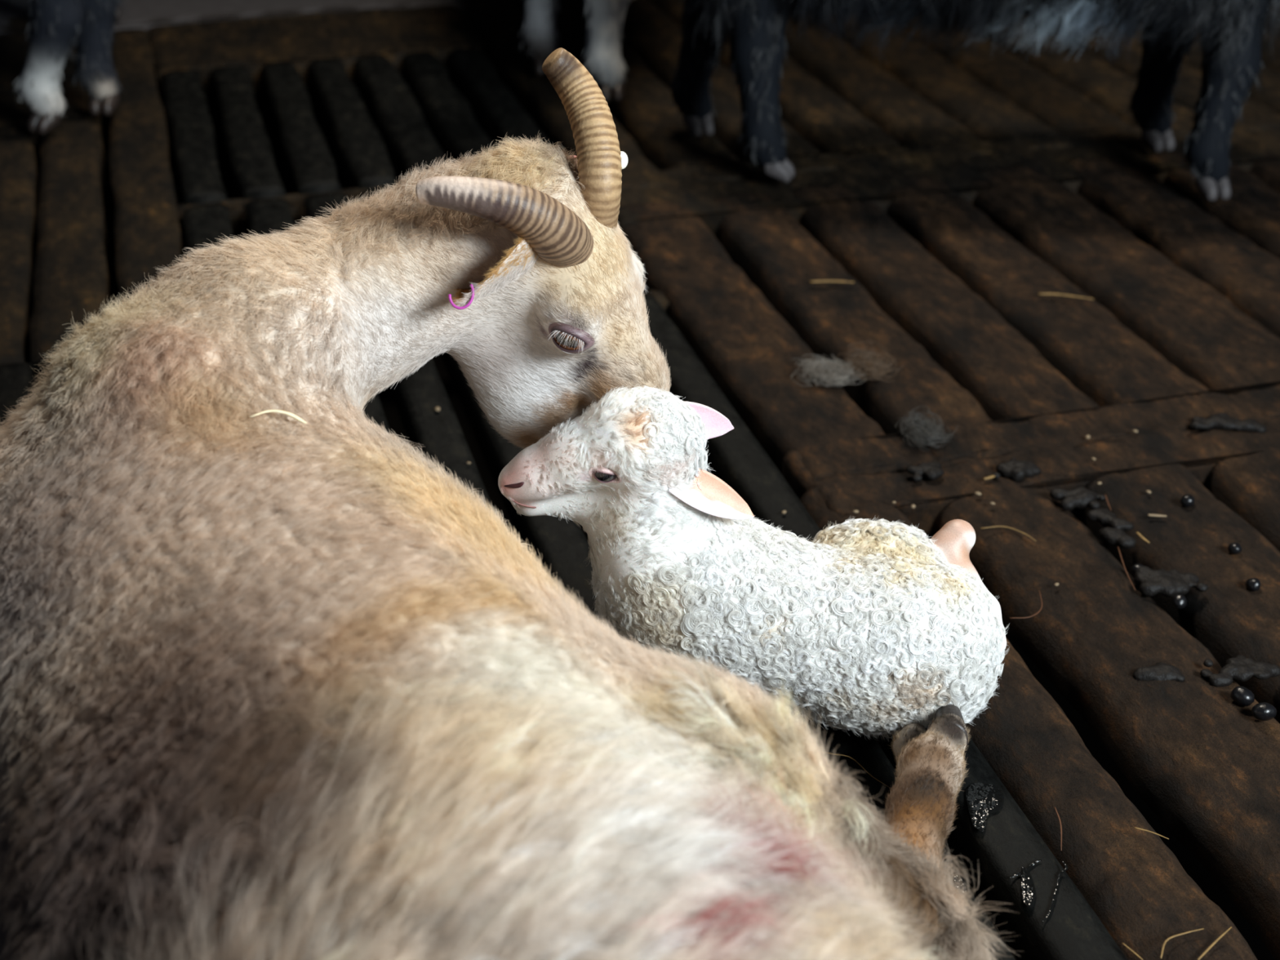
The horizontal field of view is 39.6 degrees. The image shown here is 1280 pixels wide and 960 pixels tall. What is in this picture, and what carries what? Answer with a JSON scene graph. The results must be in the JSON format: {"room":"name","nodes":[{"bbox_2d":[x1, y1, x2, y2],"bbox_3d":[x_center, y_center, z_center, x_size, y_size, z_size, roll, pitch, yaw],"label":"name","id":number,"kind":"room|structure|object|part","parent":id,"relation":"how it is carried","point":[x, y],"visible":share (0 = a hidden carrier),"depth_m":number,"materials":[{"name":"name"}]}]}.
{"room":"livestock barn","nodes":[
{"label":"livestock barn","id":0,"kind":"room"},
{"bbox_2d":[0,0,1279,959],"bbox_3d":[0.014,-0.387,2.582,3.474,0.056,4.500,-8,30,-13],"label":"floor","id":1,"kind":"structure","parent":0,"point":[952,194],"depth_m":2.27,"materials":[{"name":"wood"}]},
{"bbox_2d":[12,0,128,134],"bbox_3d":[-0.940,-0.967,2.803,0.346,0.731,1.130,-6,30,-10],"label":"goat legs","id":2,"kind":"object","parent":1,"relation":"on","point":[56,25],"visible":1,"depth_m":2.79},
{"bbox_3d":[-1.052,-0.583,2.935,2.189,0.054,2.351,0,29,0],"label":"ochre board panel","id":3,"kind":"part","parent":1,"relation":"part of","materials":[{"name":"brown wood"}]},
{"bbox_3d":[-0.412,-0.466,2.729,0.578,0.051,1.151,-8,30,-14],"label":"dark slat panel","id":4,"kind":"part","parent":1,"relation":"part of","materials":[{"name":"brown wood"}]},
{"bbox_2d":[434,406,439,411],"bbox_3d":[-0.225,-0.079,1.978,0.006,0.004,0.009,-5,30,-8],"label":"crumb","id":5,"kind":"object","parent":1,"relation":"on","point":[437,408],"visible":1,"depth_m":1.98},
{"bbox_2d":[0,47,1019,959],"bbox_3d":[-0.009,0.134,1.075,0.731,0.524,1.106,-15,33,-25],"label":"goat","id":6,"kind":"object","parent":1,"relation":"on","point":[273,686],"depth_m":1.05,"materials":[{"name":"beige fur"}]},
{"bbox_3d":[-0.247,-0.042,1.208,0.039,0.016,0.010,-15,33,-25],"label":"hay blade","id":7,"kind":"part","parent":6,"relation":"part of","materials":[{"name":"beige plant"}]},
{"bbox_3d":[-0.447,0.331,1.303,1.498,0.051,1.920,-8,30,-13],"label":"dark slat panel","id":8,"kind":"part","parent":1,"relation":"part of","materials":[{"name":"brown wood"}]},
{"bbox_2d":[519,0,631,102],"bbox_3d":[-0.104,-1.066,2.982,0.351,0.731,1.154,0,29,0],"label":"goat legs","id":9,"kind":"object","parent":1,"relation":"on","point":[604,61],"visible":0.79,"depth_m":2.93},
{"bbox_2d":[497,383,1008,742],"bbox_3d":[0.094,0.061,1.422,0.409,0.291,0.162,0,29,0],"label":"lamb","id":10,"kind":"object","parent":1,"relation":"on","point":[878,626],"visible":0.93,"depth_m":1.38},
{"bbox_2d":[791,354,866,386],"bbox_3d":[0.217,-0.121,2.047,0.027,0.008,0.016,0,29,0],"label":"tuft","id":11,"kind":"object","parent":1,"relation":"on","point":[825,373],"visible":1,"depth_m":2.04,"materials":[{"name":"fur"}]},
{"bbox_2d":[809,280,853,283],"bbox_3d":[0.247,-0.255,2.287,0.057,0.002,0.007,0,29,0],"label":"straw","id":12,"kind":"object","parent":1,"relation":"on","point":[818,281],"visible":1,"depth_m":2.29,"materials":[{"name":"brown plant"}]},
{"bbox_2d":[822,751,888,786],"bbox_3d":[0.170,0.227,1.423,0.073,0.009,0.008,20,35,32],"label":"straw","id":13,"kind":"object","parent":1,"relation":"on","point":[822,752],"visible":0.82,"depth_m":1.42,"materials":[{"name":"plant"}]},
{"bbox_2d":[837,341,903,381],"bbox_3d":[0.265,-0.132,2.062,0.018,0.011,0.020,0,29,0],"label":"tuft","id":14,"kind":"object","parent":1,"relation":"on","point":[868,366],"visible":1,"depth_m":2.06,"materials":[{"name":"fur"}]},
{"bbox_3d":[0.506,-0.987,3.657,1.727,0.056,1.990,-8,30,-13],"label":"slat panel","id":15,"kind":"part","parent":1,"relation":"part of","materials":[{"name":"brown wood"}]},
{"bbox_2d":[906,461,944,481],"bbox_3d":[0.300,-0.008,1.857,0.040,0.014,0.032,-7,30,-13],"label":"clump","id":16,"kind":"object","parent":1,"relation":"on","point":[929,470],"visible":1,"depth_m":1.85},
{"bbox_2d":[895,405,957,452],"bbox_3d":[0.307,-0.052,1.922,0.014,0.008,0.022,0,29,0],"label":"tuft","id":17,"kind":"object","parent":1,"relation":"on","point":[921,429],"visible":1,"depth_m":1.92,"materials":[{"name":"fur"}]},
{"bbox_3d":[0.618,-0.253,2.343,1.157,0.055,0.830,-8,30,-13],"label":"slat panel","id":18,"kind":"part","parent":1,"relation":"part of","materials":[{"name":"brown wood"}]},
{"bbox_2d":[945,866,968,903],"bbox_3d":[0.233,0.298,1.307,0.014,0.002,0.044,0,29,0],"label":"film","id":19,"kind":"object","parent":1,"relation":"on","point":[957,878],"visible":0.34,"depth_m":1.31,"materials":[{"name":"grey"}]},
{"bbox_2d":[670,0,1279,200],"bbox_3d":[0.641,-0.778,2.492,1.208,0.706,0.344,2,29,4],"label":"goat","id":20,"kind":"object","parent":1,"relation":"on","point":[1230,32],"visible":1,"depth_m":2.50},
{"bbox_2d":[974,491,981,495],"bbox_3d":[0.344,0.014,1.812,0.007,0.003,0.005,16,33,27],"label":"crumb","id":21,"kind":"object","parent":1,"relation":"on","point":[977,493],"visible":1,"depth_m":1.81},
{"bbox_2d":[965,782,1004,831],"bbox_3d":[0.271,0.254,1.385,0.031,0.002,0.058,0,29,0],"label":"film","id":22,"kind":"object","parent":1,"relation":"on","point":[983,799],"visible":1,"depth_m":1.39,"materials":[{"name":"black"}]},
{"bbox_2d":[982,475,995,479],"bbox_3d":[0.365,-0.003,1.843,0.021,0.002,0.004,-16,33,-26],"label":"chip","id":23,"kind":"object","parent":1,"relation":"on","point":[991,476],"visible":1,"depth_m":1.84,"materials":[{"name":"wood"}]},
{"bbox_2d":[980,525,1035,541],"bbox_3d":[0.363,0.050,1.746,0.056,0.001,0.015,13,32,22],"label":"straw","id":24,"kind":"object","parent":1,"relation":"on","point":[995,526],"visible":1,"depth_m":1.75,"materials":[{"name":"brown plant"}]},
{"bbox_2d":[991,457,1041,481],"bbox_3d":[0.390,-0.010,1.857,0.056,0.017,0.033,-17,33,-27],"label":"clump","id":25,"kind":"object","parent":1,"relation":"on","point":[1014,469],"visible":1,"depth_m":1.85,"materials":[{"name":"black soil"}]},
{"bbox_2d":[1009,859,1041,878],"bbox_3d":[0.287,0.289,1.323,0.034,0.002,0.003,-21,36,-33],"label":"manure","id":26,"kind":"object","parent":1,"relation":"on","point":[1033,864],"visible":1,"depth_m":1.32,"materials":[{"name":"black soil"}]},
{"bbox_2d":[1009,590,1042,618],"bbox_3d":[0.360,0.116,1.628,0.017,0.001,0.059,21,35,32],"label":"twig","id":27,"kind":"object","parent":1,"relation":"on","point":[1038,611],"visible":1,"depth_m":1.62,"materials":[{"name":"brown plant"}]},
{"bbox_2d":[1020,865,1035,907],"bbox_3d":[0.284,0.298,1.306,0.012,0.002,0.045,0,29,0],"label":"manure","id":28,"kind":"object","parent":1,"relation":"on","point":[1028,891],"visible":1,"depth_m":1.30,"materials":[{"name":"black soil"}]},
{"bbox_3d":[0.666,0.259,1.426,0.727,0.056,1.201,-8,30,-14],"label":"slat panel","id":29,"kind":"part","parent":1,"relation":"part of","materials":[{"name":"brown wood"}]},
{"bbox_2d":[1041,860,1067,922],"bbox_3d":[0.304,0.302,1.302,0.006,0.002,0.071,12,31,20],"label":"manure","id":30,"kind":"object","parent":1,"relation":"on","point":[1056,888],"visible":1,"depth_m":1.30,"materials":[{"name":"black soil"}]},
{"bbox_2d":[1054,807,1062,850],"bbox_3d":[0.319,0.265,1.353,0.003,0.005,0.046,2,29,4],"label":"stem","id":31,"kind":"object","parent":1,"relation":"on","point":[1058,815],"visible":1,"depth_m":1.35,"materials":[{"name":"brown plant"}]},
{"bbox_2d":[1038,293,1093,299],"bbox_3d":[0.539,-0.233,2.247,0.068,0.002,0.008,7,30,12],"label":"straw","id":32,"kind":"object","parent":1,"relation":"on","point":[1049,294],"visible":1,"depth_m":2.25,"materials":[{"name":"brown plant"}]},
{"bbox_2d":[1049,486,1106,510],"bbox_3d":[0.446,0.016,1.810,0.052,0.016,0.034,-9,30,-16],"label":"clump","id":33,"kind":"object","parent":1,"relation":"on","point":[1080,497],"visible":1,"depth_m":1.80,"materials":[{"name":"black soil"}]},
{"bbox_2d":[1104,494,1111,510],"bbox_3d":[0.473,0.023,1.796,0.002,0.001,0.032,1,29,3],"label":"twig","id":34,"kind":"object","parent":1,"relation":"on","point":[1104,495],"visible":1,"depth_m":1.80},
{"bbox_2d":[1086,501,1133,531],"bbox_3d":[0.462,0.038,1.772,0.029,0.014,0.062,-14,32,-23],"label":"clump","id":35,"kind":"object","parent":1,"relation":"on","point":[1104,517],"visible":0.99,"depth_m":1.76,"materials":[{"name":"grey soil"}]},
{"bbox_2d":[1097,527,1136,549],"bbox_3d":[0.467,0.057,1.740,0.039,0.014,0.021,25,38,37],"label":"clump","id":36,"kind":"object","parent":1,"relation":"on","point":[1113,536],"visible":1,"depth_m":1.73,"materials":[{"name":"grey soil"}]},
{"bbox_2d":[1117,546,1135,590],"bbox_3d":[0.461,0.084,1.687,0.003,0.001,0.078,1,29,1],"label":"twig","id":37,"kind":"object","parent":1,"relation":"on","point":[1117,547],"visible":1,"depth_m":1.69,"materials":[{"name":"brown wood"}]},
{"bbox_2d":[1122,942,1142,959],"bbox_3d":[0.345,0.330,1.246,0.002,0.001,0.019,-17,34,-28],"label":"straw","id":38,"kind":"object","parent":1,"relation":"on","point":[1123,944],"visible":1,"depth_m":1.25,"materials":[{"name":"beige plant"}]},
{"bbox_2d":[1131,564,1143,574],"bbox_3d":[0.473,0.085,1.684,0.014,0.011,0.012,13,32,22],"label":"dung pellet","id":39,"kind":"object","parent":1,"relation":"on","point":[1135,566],"visible":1,"depth_m":1.68,"materials":[{"name":"black"}]},
{"bbox_2d":[1135,531,1150,542],"bbox_3d":[0.491,0.056,1.736,0.004,0.002,0.021,-9,30,-15],"label":"straw","id":40,"kind":"object","parent":1,"relation":"on","point":[1140,535],"visible":1,"depth_m":1.74,"materials":[{"name":"plant"}]},
{"bbox_2d":[1133,826,1168,839],"bbox_3d":[0.389,0.268,1.350,0.026,0.002,0.002,14,32,23],"label":"straw","id":41,"kind":"object","parent":1,"relation":"on","point":[1134,827],"visible":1,"depth_m":1.35,"materials":[{"name":"beige plant"}]},
{"bbox_2d":[1147,514,1166,516],"bbox_3d":[0.516,0.035,1.773,0.018,0.002,0.004,4,29,6],"label":"straw","id":42,"kind":"object","parent":1,"relation":"on","point":[1150,515],"visible":1,"depth_m":1.77,"materials":[{"name":"beige plant"}]},
{"bbox_2d":[1132,662,1185,681],"bbox_3d":[0.449,0.167,1.543,0.044,0.014,0.028,0,29,0],"label":"clump","id":43,"kind":"object","parent":1,"relation":"on","point":[1162,671],"visible":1,"depth_m":1.53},
{"bbox_2d":[1133,565,1208,596],"bbox_3d":[0.497,0.096,1.669,0.064,0.015,0.042,0,29,0],"label":"clump","id":44,"kind":"object","parent":1,"relation":"on","point":[1171,583],"visible":1,"depth_m":1.66,"materials":[{"name":"grey soil"}]},
{"bbox_2d":[1172,594,1186,608],"bbox_3d":[0.496,0.112,1.634,0.013,0.012,0.016,6,30,11],"label":"dung pellet","id":45,"kind":"object","parent":1,"relation":"on","point":[1179,601],"visible":1,"depth_m":1.63,"materials":[{"name":"black"}]},
{"bbox_2d":[1160,928,1204,958],"bbox_3d":[0.379,0.325,1.256,0.048,0.001,0.010,-21,35,-32],"label":"straw","id":46,"kind":"object","parent":1,"relation":"on","point":[1184,933],"visible":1,"depth_m":1.26,"materials":[{"name":"beige plant"}]},
{"bbox_2d":[1180,494,1194,506],"bbox_3d":[0.553,0.021,1.796,0.015,0.012,0.014,-13,32,-23],"label":"dung pellet","id":47,"kind":"object","parent":1,"relation":"on","point":[1186,500],"visible":1,"depth_m":1.79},
{"bbox_2d":[1196,926,1231,959],"bbox_3d":[0.405,0.326,1.253,0.002,0.001,0.046,26,38,38],"label":"straw","id":48,"kind":"object","parent":1,"relation":"on","point":[1206,950],"visible":1,"depth_m":1.25,"materials":[{"name":"beige plant"}]},
{"bbox_2d":[1188,413,1266,432],"bbox_3d":[0.644,-0.063,1.954,0.083,0.015,0.032,3,29,6],"label":"clump","id":49,"kind":"object","parent":1,"relation":"on","point":[1224,421],"visible":1,"depth_m":1.94,"materials":[{"name":"black soil"}]},
{"bbox_2d":[1227,542,1242,555],"bbox_3d":[0.575,0.066,1.717,0.014,0.011,0.013,21,35,33],"label":"dung pellet","id":50,"kind":"object","parent":1,"relation":"on","point":[1233,548],"visible":1,"depth_m":1.71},
{"bbox_2d":[1200,654,1279,686],"bbox_3d":[0.521,0.165,1.546,0.072,0.013,0.037,-5,30,-9],"label":"clump","id":51,"kind":"object","parent":1,"relation":"on","point":[1240,668],"visible":1,"depth_m":1.54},
{"bbox_2d":[1231,686,1254,706],"bbox_3d":[0.510,0.183,1.505,0.017,0.014,0.019,-22,36,-34],"label":"dung pellet","id":52,"kind":"object","parent":1,"relation":"on","point":[1242,695],"visible":1,"depth_m":1.50,"materials":[{"name":"black"}]},
{"bbox_2d":[1245,577,1261,591],"bbox_3d":[0.573,0.098,1.661,0.014,0.013,0.015,-7,30,-11],"label":"dung pellet","id":53,"kind":"object","parent":1,"relation":"on","point":[1253,584],"visible":1,"depth_m":1.66,"materials":[{"name":"black"}]},
{"bbox_2d":[1251,702,1276,720],"bbox_3d":[0.522,0.194,1.486,0.021,0.015,0.016,0,29,-1],"label":"dung pellet","id":54,"kind":"object","parent":1,"relation":"on","point":[1264,711],"visible":1,"depth_m":1.48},
{"bbox_2d":[27,76,1275,959],"bbox_3d":[0.500,-0.015,2.569,7.000,0.001,7.500,0,29,0],"label":"floor gaps","id":55,"kind":"structure","parent":0,"point":[1191,865],"depth_m":2.70,"materials":[{"name":"black"}]}
]}

